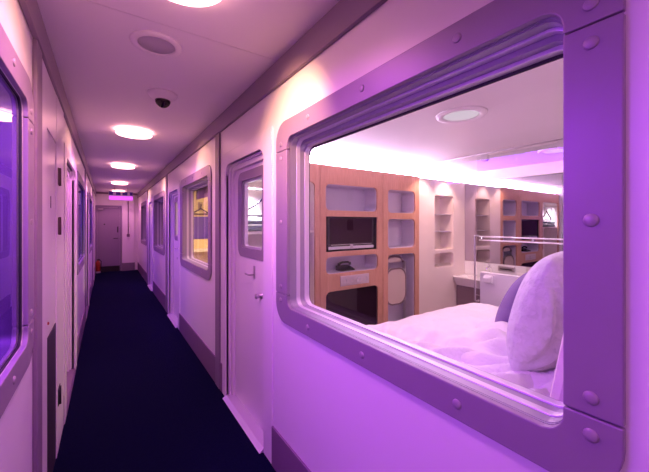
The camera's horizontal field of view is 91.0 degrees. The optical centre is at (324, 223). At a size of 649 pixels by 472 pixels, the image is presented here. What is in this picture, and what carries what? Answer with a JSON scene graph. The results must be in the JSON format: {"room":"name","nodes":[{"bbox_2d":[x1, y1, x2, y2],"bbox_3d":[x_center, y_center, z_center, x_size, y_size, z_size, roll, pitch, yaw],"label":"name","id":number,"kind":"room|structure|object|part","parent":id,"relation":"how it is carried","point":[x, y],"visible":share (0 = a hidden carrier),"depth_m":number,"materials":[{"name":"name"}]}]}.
{"room":"capsule hotel corridor","nodes":[
{"label":"capsule hotel corridor","id":0,"kind":"room"},
{"bbox_2d":[0,0,94,471],"bbox_3d":[-2.876,0.261,3.606,0.140,2.430,14.400,0,0,-34],"label":"wall","id":1,"kind":"structure","parent":0,"point":[16,420],"depth_m":1.26,"materials":[{"name":"white paint"}]},
{"bbox_2d":[0,23,33,417],"bbox_3d":[-0.854,-0.008,0.676,0.153,1.146,1.540,0,0,-34],"label":"window","id":2,"kind":"structure","parent":1,"relation":"in","point":[15,83],"depth_m":1.22,"materials":[{"name":"grey"}]},
{"bbox_3d":[-0.803,-0.499,0.711,0.020,0.164,1.540,0,0,-34],"label":"frame","id":3,"kind":"part","parent":2,"relation":"part of","materials":[{"name":"grey metal"}]},
{"bbox_3d":[-0.803,0.484,0.711,0.020,0.162,1.540,0,0,-34],"label":"frame","id":4,"kind":"part","parent":2,"relation":"part of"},
{"bbox_3d":[-1.204,-0.007,1.296,0.020,0.812,0.120,0,0,-34],"label":"frame","id":5,"kind":"part","parent":2,"relation":"part of","materials":[{"name":"grey metal"}]},
{"bbox_2d":[32,38,41,471],"bbox_3d":[-1.306,0.334,1.451,0.016,2.285,0.140,0,0,-34],"label":"trim","id":6,"kind":"structure","parent":1,"relation":"attached to","point":[36,51],"depth_m":1.41,"materials":[{"name":"grey"}]},
{"bbox_2d":[42,59,63,471],"bbox_3d":[-1.626,0.334,1.927,0.024,2.285,0.993,0,0,-34],"label":"door","id":7,"kind":"structure","parent":1,"relation":"in","point":[52,112],"depth_m":1.87,"materials":[{"name":"purple"}]},
{"bbox_3d":[-1.409,0.334,1.597,0.009,2.285,0.203,0,0,-34],"label":"frame","id":8,"kind":"part","parent":7,"relation":"part of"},
{"bbox_3d":[-1.576,1.044,1.838,0.006,0.845,0.378,0,0,-34],"label":"kick plate","id":9,"kind":"part","parent":7,"relation":"part of","materials":[{"name":"purple"}]},
{"bbox_3d":[-1.798,0.334,2.165,0.010,2.285,0.405,0,0,-34],"label":"frame","id":10,"kind":"part","parent":7,"relation":"part of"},
{"bbox_2d":[18,0,95,196],"bbox_3d":[-2.809,-0.881,3.652,0.022,0.145,14.400,0,0,-34],"label":"trim","id":11,"kind":"structure","parent":1,"relation":"attached to","point":[30,9],"depth_m":1.72,"materials":[{"name":"grey"}]},
{"bbox_2d":[64,143,76,423],"bbox_3d":[-2.302,0.441,2.792,0.147,2.070,1.190,0,0,-34],"label":"door","id":12,"kind":"structure","parent":1,"relation":"in","point":[69,374],"depth_m":3.13,"materials":[{"name":"silver metal"}]},
{"bbox_2d":[77,171,84,274],"bbox_3d":[-3.137,-0.008,4.009,0.153,1.146,1.540,0,0,-34],"label":"window","id":13,"kind":"structure","parent":1,"relation":"in","point":[80,183],"depth_m":4.17,"materials":[{"name":"grey"}]},
{"bbox_3d":[-2.685,-0.007,3.458,0.020,0.812,0.120,0,0,-34],"label":"frame","id":14,"kind":"part","parent":13,"relation":"part of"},
{"bbox_3d":[-3.100,-0.006,4.034,0.006,0.942,1.300,0,0,-34],"label":"pane","id":15,"kind":"part","parent":13,"relation":"part of","materials":[{"name":"clear glass"}]},
{"bbox_3d":[-3.086,-0.499,4.044,0.020,0.164,1.540,0,0,-34],"label":"frame","id":16,"kind":"part","parent":13,"relation":"part of","materials":[{"name":"grey metal"}]},
{"bbox_3d":[-3.086,0.484,4.044,0.020,0.162,1.540,0,0,-34],"label":"frame","id":17,"kind":"part","parent":13,"relation":"part of","materials":[{"name":"metal"}]},
{"bbox_3d":[-3.487,-0.007,4.629,0.020,0.812,0.120,0,0,-34],"label":"frame","id":18,"kind":"part","parent":13,"relation":"part of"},
{"bbox_2d":[85,170,85,307],"bbox_3d":[-3.625,0.334,4.838,0.016,2.285,0.120,0,0,-34],"label":"trim","id":19,"kind":"structure","parent":1,"relation":"attached to","point":[85,170],"depth_m":4.79,"materials":[{"name":"grey"}]},
{"bbox_2d":[77,266,95,359],"bbox_3d":[-2.813,1.369,3.649,0.012,0.215,14.400,0,0,-34],"label":"baseboard","id":20,"kind":"structure","parent":1,"relation":"attached to","point":[82,325],"depth_m":4.16,"materials":[{"name":"grey plastic"}]},
{"bbox_2d":[86,185,88,318],"bbox_3d":[-4.032,0.441,5.317,0.147,2.070,1.030,0,0,-34],"label":"door","id":21,"kind":"structure","parent":1,"relation":"in","point":[87,189],"depth_m":5.24,"materials":[{"name":"silver metal"}]},
{"bbox_2d":[89,192,92,253],"bbox_3d":[-4.826,-0.008,6.476,0.153,1.146,1.540,0,0,-34],"label":"window","id":22,"kind":"structure","parent":1,"relation":"in","point":[90,196],"depth_m":6.86,"materials":[{"name":"grey"}]},
{"bbox_3d":[-4.375,-0.007,5.925,0.020,0.812,0.120,0,0,-34],"label":"frame","id":23,"kind":"part","parent":22,"relation":"part of","materials":[{"name":"grey metal"}]},
{"bbox_3d":[-4.790,-0.006,6.501,0.006,0.942,1.300,0,0,-34],"label":"pane","id":24,"kind":"part","parent":22,"relation":"part of","materials":[{"name":"clear glass"}]},
{"bbox_3d":[-5.177,-0.007,7.096,0.020,0.812,0.120,0,0,-34],"label":"frame","id":25,"kind":"part","parent":22,"relation":"part of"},
{"bbox_2d":[92,188,92,278],"bbox_3d":[-5.338,0.334,7.338,0.016,2.285,0.100,0,0,-34],"label":"trim","id":26,"kind":"structure","parent":1,"relation":"attached to","point":[92,188],"depth_m":7.30,"materials":[{"name":"grey"}]},
{"bbox_2d":[93,199,93,284],"bbox_3d":[-5.784,0.441,7.875,0.147,2.070,1.030,0,0,-34],"label":"door","id":27,"kind":"structure","parent":1,"relation":"in","point":[93,199],"depth_m":8.23,"materials":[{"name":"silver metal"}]},
{"bbox_2d":[95,194,137,269],"bbox_3d":[-6.463,0.261,9.949,1.710,2.430,0.120,0,0,-34],"label":"wall","id":28,"kind":"structure","parent":0,"point":[100,199],"depth_m":10.16,"materials":[{"name":"white paint"}]},
{"bbox_2d":[95,205,121,271],"bbox_3d":[-6.578,0.461,9.731,0.667,2.030,0.109,0,0,-34],"label":"door","id":29,"kind":"structure","parent":28,"relation":"in","point":[108,218],"depth_m":9.76,"materials":[{"name":"purple"}]},
{"bbox_3d":[-6.603,1.388,9.764,0.566,0.168,0.026,0,0,-34],"label":"kick plate","id":30,"kind":"part","parent":29,"relation":"part of","materials":[{"name":"black"}]},
{"bbox_2d":[96,192,136,194],"bbox_3d":[-6.418,-0.926,9.883,1.066,0.055,0.040,0,0,-34],"label":"trim","id":31,"kind":"structure","parent":28,"relation":"attached to","point":[96,192],"depth_m":9.68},
{"bbox_2d":[122,196,133,262],"bbox_3d":[-6.170,0.183,10.034,0.310,2.095,0.070,0,0,-34],"label":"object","id":32,"kind":"structure","parent":28,"relation":"attached to","point":[127,242],"depth_m":9.99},
{"bbox_2d":[122,262,134,270],"bbox_3d":[-6.166,1.353,10.028,0.340,0.245,0.085,0,0,-34],"label":"baseboard","id":33,"kind":"structure","parent":28,"relation":"attached to","point":[125,266],"depth_m":9.99,"materials":[{"name":"grey"}]},
{"bbox_2d":[127,201,129,236],"bbox_3d":[-6.141,-0.219,9.984,0.080,1.270,0.045,0,0,-34],"label":"conduit","id":34,"kind":"object","parent":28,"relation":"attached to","point":[128,234],"visible":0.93,"depth_m":9.99,"materials":[{"name":"grey metal"}]},
{"bbox_2d":[162,203,162,245],"bbox_3d":[-2.821,0.366,9.025,3.575,2.220,0.080,0,0,-34],"label":"wall","id":35,"kind":"structure","parent":0,"point":[162,203],"depth_m":8.09,"materials":[{"name":"white paint"}]},
{"bbox_2d":[53,270,275,471],"bbox_3d":[-2.360,1.501,3.959,1.110,0.050,14.400,0,0,-34],"label":"floor","id":36,"kind":"structure","parent":0,"point":[142,399],"depth_m":2.63,"materials":[{"name":"blue carpet"}]},
{"bbox_2d":[95,259,101,272],"bbox_3d":[-6.763,1.271,9.523,0.138,0.410,0.132,0,0,8],"label":"fire extinguisher","id":37,"kind":"object","parent":36,"relation":"on","point":[97,264],"visible":0.88,"depth_m":9.48,"materials":[{"name":"red metal"}]},
{"bbox_2d":[37,0,339,193],"bbox_3d":[-2.360,-0.999,3.959,1.710,0.090,14.400,0,0,-34],"label":"ceiling","id":38,"kind":"structure","parent":0,"point":[227,45],"depth_m":1.90,"materials":[{"name":"white paint"}]},
{"bbox_2d":[111,182,126,184],"bbox_3d":[-4.730,-0.927,7.366,0.326,0.054,0.326,0,0,-34],"label":"ceiling lamp","id":39,"kind":"object","parent":38,"relation":"attached to","point":[116,183],"visible":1,"depth_m":7.28,"materials":[{"name":"white paint"}]},
{"bbox_2d":[109,187,132,200],"bbox_3d":[-5.384,-0.781,8.440,0.545,0.345,0.068,0,0,-34],"label":"hanging sign","id":40,"kind":"object","parent":38,"relation":"hanging from","point":[113,195],"visible":1,"depth_m":8.42,"materials":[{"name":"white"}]},
{"bbox_3d":[-5.368,-0.670,8.417,0.531,0.108,0.008,0,0,-34],"label":"lit panel","id":41,"kind":"part","parent":40,"relation":"part of","materials":[{"name":"white plastic"}]},
{"bbox_2d":[111,164,134,168],"bbox_3d":[-3.274,-0.927,5.187,0.326,0.054,0.326,0,0,-34],"label":"ceiling lamp","id":42,"kind":"object","parent":38,"relation":"attached to","point":[120,166],"visible":1,"depth_m":5.12,"materials":[{"name":"white paint"}]},
{"bbox_2d":[115,128,151,138],"bbox_3d":[-1.966,-0.927,3.296,0.326,0.054,0.326,0,0,-34],"label":"ceiling lamp","id":43,"kind":"object","parent":38,"relation":"attached to","point":[134,133],"visible":1,"depth_m":3.23,"materials":[{"name":"white paint"}]},
{"bbox_2d":[129,30,181,57],"bbox_3d":[-0.893,-0.949,1.697,0.250,0.011,0.250,0,0,-34],"label":"ceiling speaker","id":44,"kind":"object","parent":38,"relation":"attached to","point":[154,43],"visible":1,"depth_m":1.68,"materials":[{"name":"white paint"}]},
{"bbox_2d":[137,36,174,53],"bbox_3d":[-0.893,-0.950,1.697,0.176,0.009,0.176,0,0,-34],"label":"grille","id":45,"kind":"object","parent":44,"relation":"attached to","point":[148,44],"depth_m":1.69,"materials":[{"name":"grey plastic"}]},
{"bbox_2d":[147,88,177,107],"bbox_3d":[-1.190,-0.903,2.348,0.200,0.102,0.200,0,0,-34],"label":"dome camera","id":46,"kind":"object","parent":38,"relation":"attached to","point":[163,98],"visible":1,"depth_m":2.30,"materials":[{"name":"white paint"}]},
{"bbox_2d":[170,0,220,6],"bbox_3d":[-0.529,-0.927,1.189,0.326,0.054,0.326,0,0,-34],"label":"ceiling lamp","id":47,"kind":"object","parent":38,"relation":"attached to","point":[194,3],"visible":1,"depth_m":1.31,"materials":[{"name":"white paint"}]},
{"bbox_2d":[138,0,648,471],"bbox_3d":[-1.845,0.261,4.312,0.140,2.430,14.400,0,0,-34],"label":"wall","id":48,"kind":"structure","parent":0,"point":[336,414],"depth_m":1.22,"materials":[{"name":"white paint"}]},
{"bbox_2d":[141,201,146,245],"bbox_3d":[-4.838,-0.008,8.660,0.153,1.146,1.541,0,0,-34],"label":"window","id":49,"kind":"structure","parent":48,"relation":"in","point":[144,204],"depth_m":9.16,"materials":[{"name":"grey"}]},
{"bbox_3d":[-4.481,-0.007,8.031,0.020,0.812,0.100,0,0,-34],"label":"frame","id":50,"kind":"part","parent":49,"relation":"part of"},
{"bbox_2d":[147,190,147,283],"bbox_3d":[-4.330,0.334,7.802,0.016,2.285,0.125,0,0,-34],"label":"trim","id":51,"kind":"structure","parent":48,"relation":"attached to","point":[147,190],"depth_m":7.75,"materials":[{"name":"grey"}]},
{"bbox_2d":[147,196,153,290],"bbox_3d":[-3.923,0.441,7.307,0.165,2.070,1.010,0,0,-34],"label":"door","id":52,"kind":"structure","parent":48,"relation":"in","point":[150,199],"depth_m":7.61,"materials":[{"name":"silver metal"}]},
{"bbox_2d":[153,191,164,255],"bbox_3d":[-3.157,-0.008,6.205,0.153,1.146,1.541,0,0,-34],"label":"window","id":53,"kind":"structure","parent":48,"relation":"in","point":[158,199],"depth_m":6.70,"materials":[{"name":"grey"}]},
{"bbox_3d":[-3.603,-0.007,6.749,0.020,0.812,0.140,0,0,-34],"label":"frame","id":54,"kind":"part","parent":53,"relation":"part of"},
{"bbox_3d":[-3.207,-0.499,6.171,0.020,0.164,1.541,0,0,-34],"label":"frame","id":55,"kind":"part","parent":53,"relation":"part of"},
{"bbox_3d":[-3.207,0.484,6.171,0.020,0.162,1.541,0,0,-34],"label":"frame","id":56,"kind":"part","parent":53,"relation":"part of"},
{"bbox_3d":[-2.800,-0.007,5.577,0.020,0.812,0.100,0,0,-34],"label":"frame","id":57,"kind":"part","parent":53,"relation":"part of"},
{"bbox_2d":[165,175,167,311],"bbox_3d":[-2.648,0.334,5.348,0.016,2.285,0.125,0,0,-34],"label":"trim","id":58,"kind":"structure","parent":48,"relation":"attached to","point":[166,176],"depth_m":5.30,"materials":[{"name":"grey"}]},
{"bbox_2d":[167,181,179,328],"bbox_3d":[-2.242,0.441,4.852,0.165,2.070,1.010,0,0,-34],"label":"door","id":59,"kind":"structure","parent":48,"relation":"in","point":[173,316],"depth_m":5.04,"materials":[{"name":"silver metal"}]},
{"bbox_2d":[180,165,211,279],"bbox_3d":[-1.476,-0.008,3.751,0.153,1.146,1.541,0,0,-34],"label":"window","id":60,"kind":"structure","parent":48,"relation":"in","point":[202,178],"depth_m":4.04,"materials":[{"name":"grey"}]},
{"bbox_3d":[-1.922,-0.007,4.295,0.020,0.812,0.140,0,0,-34],"label":"frame","id":61,"kind":"part","parent":60,"relation":"part of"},
{"bbox_3d":[-1.526,-0.499,3.716,0.020,0.164,1.541,0,0,-34],"label":"frame","id":62,"kind":"part","parent":60,"relation":"part of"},
{"bbox_3d":[-1.526,0.484,3.716,0.020,0.162,1.541,0,0,-34],"label":"frame","id":63,"kind":"part","parent":60,"relation":"part of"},
{"bbox_2d":[196,187,207,199],"bbox_3d":[-1.368,-0.415,3.820,0.056,0.182,1.350,0,0,-34],"label":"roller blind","id":64,"kind":"object","parent":60,"relation":"attached to","point":[202,193],"visible":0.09,"depth_m":4.06,"materials":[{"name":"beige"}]},
{"bbox_3d":[-1.119,-0.007,3.122,0.020,0.812,0.100,0,0,-34],"label":"frame","id":65,"kind":"part","parent":60,"relation":"part of","materials":[{"name":"grey metal"}]},
{"bbox_2d":[215,133,220,388],"bbox_3d":[-0.967,0.334,2.893,0.016,2.285,0.125,0,0,-34],"label":"trim","id":66,"kind":"structure","parent":48,"relation":"attached to","point":[218,136],"depth_m":2.87,"materials":[{"name":"grey"}]},
{"bbox_2d":[138,263,310,471],"bbox_3d":[-1.907,1.356,4.269,0.012,0.240,14.400,0,0,-34],"label":"baseboard","id":67,"kind":"structure","parent":48,"relation":"attached to","point":[284,458],"depth_m":3.00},
{"bbox_2d":[222,127,272,463],"bbox_3d":[-0.561,0.441,2.398,0.165,2.070,1.010,0,0,-34],"label":"door","id":68,"kind":"structure","parent":48,"relation":"in","point":[249,399],"depth_m":2.42,"materials":[{"name":"white paint"}]},
{"bbox_3d":[-0.462,0.508,2.233,0.048,0.044,0.044,0,0,-34],"label":"knob","id":69,"kind":"part","parent":68,"relation":"part of","materials":[{"name":"silver metal"}]},
{"bbox_2d":[137,0,387,197],"bbox_3d":[-1.911,-0.881,4.266,0.022,0.145,14.400,0,0,-34],"label":"trim","id":70,"kind":"structure","parent":48,"relation":"attached to","point":[345,15],"depth_m":1.73,"materials":[{"name":"grey"}]},
{"bbox_2d":[276,0,625,471],"bbox_3d":[0.206,-0.008,1.297,0.153,1.146,1.541,0,0,-34],"label":"window","id":71,"kind":"structure","parent":48,"relation":"in","point":[500,40],"depth_m":0.79,"materials":[{"name":"grey"}]},
{"bbox_3d":[-0.241,-0.007,1.840,0.020,0.812,0.140,0,0,-34],"label":"frame","id":72,"kind":"part","parent":71,"relation":"part of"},
{"bbox_3d":[0.155,-0.499,1.262,0.020,0.164,1.541,0,0,-34],"label":"frame","id":73,"kind":"part","parent":71,"relation":"part of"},
{"bbox_3d":[0.155,0.484,1.262,0.020,0.162,1.541,0,0,-34],"label":"frame","id":74,"kind":"part","parent":71,"relation":"part of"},
{"bbox_3d":[0.562,-0.007,0.668,0.020,0.812,0.100,0,0,-34],"label":"frame","id":75,"kind":"part","parent":71,"relation":"part of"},
{"bbox_2d":[310,58,562,174],"bbox_3d":[-0.990,-0.794,6.352,3.575,0.100,12.200,0,0,-34],"label":"ceiling","id":76,"kind":"structure","parent":0,"point":[525,108],"depth_m":2.67,"materials":[{"name":"white paint"}]},
{"bbox_2d":[310,155,459,181],"bbox_3d":[0.623,-0.669,3.878,3.420,0.101,0.075,0,0,-34],"label":"light strip","id":77,"kind":"object","parent":76,"relation":"attached to","point":[313,159],"visible":0.4,"depth_m":3.87,"materials":[{"name":"white plastic"}]},
{"bbox_2d":[436,106,487,122],"bbox_3d":[0.932,-0.735,2.178,0.330,0.018,0.330,0,0,-34],"label":"recessed light","id":78,"kind":"object","parent":76,"relation":"in","point":[461,114],"visible":1,"depth_m":2.15,"materials":[{"name":"white paint"}]},
{"bbox_2d":[537,147,562,153],"bbox_3d":[2.342,-0.735,3.216,0.330,0.018,0.330,0,0,-34],"label":"recessed light","id":79,"kind":"object","parent":76,"relation":"in","point":[552,150],"visible":0.58,"depth_m":3.24,"materials":[{"name":"white paint"}]},
{"bbox_2d":[419,177,464,313],"bbox_3d":[1.605,0.435,4.570,1.037,2.081,0.226,0,0,-34],"label":"wall","id":80,"kind":"structure","parent":0,"point":[441,202],"depth_m":4.50,"materials":[{"name":"white paint"}]},
{"bbox_2d":[453,160,562,275],"bbox_3d":[2.902,0.366,3.715,0.122,2.220,3.250,0,0,-34],"label":"wall","id":81,"kind":"structure","parent":0,"point":[556,166],"depth_m":4.20,"materials":[{"name":"white paint"}]},
{"bbox_2d":[465,261,526,275],"bbox_3d":[2.333,0.651,4.414,0.009,0.195,0.846,0,0,-34],"label":"backsplash","id":82,"kind":"structure","parent":81,"relation":"attached to","point":[469,265],"depth_m":4.46,"materials":[{"name":"white ceramic"}]},
{"bbox_2d":[465,173,562,266],"bbox_3d":[2.929,-0.024,3.562,0.008,1.150,2.927,0,0,-34],"label":"wall mirror","id":83,"kind":"object","parent":81,"relation":"attached to","point":[529,206],"visible":0.56,"depth_m":4.19,"materials":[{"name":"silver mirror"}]},
{"bbox_3d":[-0.990,1.501,6.352,3.575,0.050,12.200,0,0,-34],"label":"floor","id":84,"kind":"structure","parent":0,"visible":0},
{"bbox_2d":[194,191,207,262],"bbox_3d":[-1.876,0.371,5.835,1.500,2.210,0.298,0,0,-34],"label":"wardrobe","id":85,"kind":"object","parent":84,"relation":"on","point":[200,221],"visible":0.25,"depth_m":5.72,"materials":[{"name":"yellow"}]},
{"bbox_3d":[-2.222,-0.324,5.713,0.070,0.120,0.017,0,0,-34],"label":"hook plate","id":86,"kind":"part","parent":85,"relation":"part of","materials":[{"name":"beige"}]},
{"bbox_2d":[194,204,207,214],"bbox_3d":[-2.208,-0.254,5.692,0.282,0.190,0.040,0,0,-34],"label":"hanger","id":87,"kind":"object","parent":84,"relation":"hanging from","point":[200,204],"visible":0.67,"depth_m":5.68,"materials":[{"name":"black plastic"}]},
{"bbox_3d":[-2.203,-0.216,5.685,0.282,0.115,0.022,0,0,-34],"label":"frame","id":88,"kind":"part","parent":87,"relation":"part of","materials":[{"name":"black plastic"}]},
{"bbox_2d":[194,248,207,251],"bbox_3d":[-1.862,0.466,5.815,1.500,0.040,0.250,0,0,-34],"label":"shelf","id":89,"kind":"object","parent":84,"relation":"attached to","point":[195,249],"depth_m":5.51,"materials":[{"name":"wood"}]},
{"bbox_2d":[248,163,418,324],"bbox_3d":[0.179,0.429,3.611,2.396,2.093,0.284,0,0,-34],"label":"shelving unit","id":90,"kind":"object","parent":84,"relation":"on","point":[360,295],"depth_m":3.73,"materials":[{"name":"brown wood"}]},
{"bbox_2d":[248,225,261,230],"bbox_3d":[-0.605,0.043,3.077,0.360,0.055,0.180,0,0,-34],"label":"folded towel","id":91,"kind":"object","parent":90,"relation":"on","point":[250,227],"visible":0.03,"depth_m":2.95,"materials":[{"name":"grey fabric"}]},
{"bbox_2d":[248,219,261,224],"bbox_3d":[-0.605,-0.017,3.077,0.360,0.055,0.180,0,0,-34],"label":"folded towel","id":92,"kind":"object","parent":91,"relation":"on","point":[250,221],"visible":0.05,"depth_m":2.95,"materials":[{"name":"grey fabric"}]},
{"bbox_2d":[248,199,261,216],"bbox_3d":[-0.574,-0.202,3.086,0.421,0.279,0.018,0,0,-34],"label":"hanger","id":93,"kind":"object","parent":90,"relation":"hanging from","point":[260,200],"visible":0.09,"depth_m":3.02,"materials":[{"name":"silver metal"}]},
{"bbox_2d":[248,230,312,233],"bbox_3d":[-0.476,0.081,3.171,0.728,0.020,0.220,0,0,-34],"label":"shelf","id":94,"kind":"object","parent":90,"relation":"attached to","point":[311,231],"depth_m":2.95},
{"bbox_2d":[336,261,354,270],"bbox_3d":[0.236,0.480,3.628,0.191,0.102,0.120,0,0,-34],"label":"telephone","id":95,"kind":"object","parent":90,"relation":"in","point":[339,267],"visible":1,"depth_m":3.61,"materials":[{"name":"black plastic"}]},
{"bbox_2d":[326,217,372,250],"bbox_3d":[0.290,0.114,3.602,0.660,0.362,0.084,0,0,-34],"label":"television","id":96,"kind":"object","parent":90,"relation":"in","point":[342,233],"visible":0.91,"depth_m":3.55,"materials":[{"name":"black plastic"}]},
{"bbox_3d":[0.306,0.990,3.583,0.745,0.528,0.023,0,0,-34],"label":"dark door","id":97,"kind":"part","parent":90,"relation":"part of","materials":[{"name":"black"}]},
{"bbox_3d":[0.341,0.626,3.561,0.413,0.110,0.010,0,0,-34],"label":"socket panel","id":98,"kind":"part","parent":90,"relation":"part of","materials":[{"name":"grey plastic"}]},
{"bbox_2d":[388,255,405,318],"bbox_3d":[0.901,0.863,4.057,0.434,0.921,0.096,0,0,-34],"label":"folding chair","id":99,"kind":"object","parent":90,"relation":"in","point":[396,276],"visible":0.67,"depth_m":4.02,"materials":[{"name":"beige plastic"}]},
{"bbox_3d":[0.881,0.454,4.040,0.356,0.102,0.028,0,0,-34],"label":"backrest","id":100,"kind":"part","parent":99,"relation":"part of","materials":[{"name":"white plastic"}]},
{"bbox_3d":[0.890,0.788,4.016,0.363,0.455,0.030,0,0,-34],"label":"seat","id":101,"kind":"part","parent":99,"relation":"part of","materials":[{"name":"beige plastic"}]},
{"bbox_3d":[1.049,0.905,4.158,0.021,0.838,0.022,0,0,-34],"label":"leg","id":102,"kind":"part","parent":99,"relation":"part of","materials":[{"name":"silver metal"}]},
{"bbox_2d":[453,261,526,305],"bbox_3d":[2.211,1.015,4.330,0.307,0.922,0.846,0,0,-34],"label":"washbasin","id":103,"kind":"object","parent":84,"relation":"on","point":[464,282],"visible":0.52,"depth_m":4.50,"materials":[{"name":"white ceramic"}]},
{"bbox_2d":[453,274,479,288],"bbox_3d":[2.196,0.821,4.351,0.306,0.140,0.795,0,0,-34],"label":"basin","id":104,"kind":"object","parent":103,"relation":"in","point":[466,281],"depth_m":4.51,"materials":[{"name":"white ceramic"}]},
{"bbox_2d":[498,266,514,272],"bbox_3d":[2.420,0.606,4.246,0.036,0.070,0.210,0,0,-34],"label":"soap dispenser","id":105,"kind":"object","parent":103,"relation":"attached to","point":[500,268],"visible":1,"depth_m":4.23,"materials":[{"name":"silver metal"}]},
{"bbox_2d":[480,271,519,306],"bbox_3d":[2.253,0.994,2.550,0.060,0.965,2.060,0,0,-34],"label":"wall","id":106,"kind":"structure","parent":84,"relation":"on","point":[493,295],"depth_m":3.25,"materials":[{"name":"white paint"}]},
{"bbox_2d":[483,274,494,284],"bbox_3d":[1.684,0.581,3.284,0.049,0.100,0.115,0,0,-34],"label":"paper holder","id":107,"kind":"object","parent":106,"relation":"attached to","point":[487,279],"visible":1,"depth_m":3.27,"materials":[{"name":"white plastic"}]},
{"bbox_2d":[424,138,562,301],"bbox_3d":[2.023,0.316,2.846,0.086,2.120,2.790,0,0,-34],"label":"glass wall","id":108,"kind":"structure","parent":106,"relation":"on","point":[484,156],"depth_m":3.22,"materials":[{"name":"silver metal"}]},
{"bbox_3d":[1.623,0.479,3.405,0.058,0.716,0.036,0,0,-34],"label":"handle","id":109,"kind":"part","parent":108,"relation":"part of","materials":[{"name":"silver metal"}]},
{"bbox_3d":[2.042,-0.739,2.859,0.012,0.010,2.790,0,0,-34],"label":"ceiling rail","id":110,"kind":"part","parent":108,"relation":"part of","materials":[{"name":"silver metal"}]},
{"bbox_2d":[550,336,562,401],"bbox_3d":[1.214,0.731,1.732,1.960,1.490,1.875,0,0,-34],"label":"bed","id":111,"kind":"object","parent":84,"relation":"on","point":[556,392],"visible":0.02,"depth_m":0.86,"materials":[{"name":"white fabric"}]},
{"bbox_2d":[367,303,549,396],"bbox_3d":[0.998,0.780,2.065,1.980,0.263,1.300,0,0,-34],"label":"duvet","id":112,"kind":"object","parent":111,"relation":"on","point":[433,331],"visible":0.24,"depth_m":2.08,"materials":[{"name":"white fabric"}]},
{"bbox_2d":[447,315,555,392],"bbox_3d":[1.214,0.699,1.874,1.060,0.210,0.777,0,0,-34],"label":"comforter","id":113,"kind":"object","parent":112,"relation":"on","point":[493,350],"visible":0.27,"depth_m":1.69,"materials":[{"name":"white fabric"}]},
{"bbox_2d":[495,272,527,322],"bbox_3d":[1.344,0.521,2.090,0.548,0.488,0.332,0,0,-34],"label":"cushion","id":114,"kind":"object","parent":112,"relation":"on","point":[503,313],"visible":0.16,"depth_m":1.96,"materials":[{"name":"purple fabric"}]},
{"bbox_2d":[506,251,562,371],"bbox_3d":[1.176,0.437,1.592,0.620,0.617,0.380,0,0,-34],"label":"pillow","id":115,"kind":"object","parent":112,"relation":"on","point":[534,335],"visible":0.47,"depth_m":1.43,"materials":[{"name":"white fabric"}]}
]}

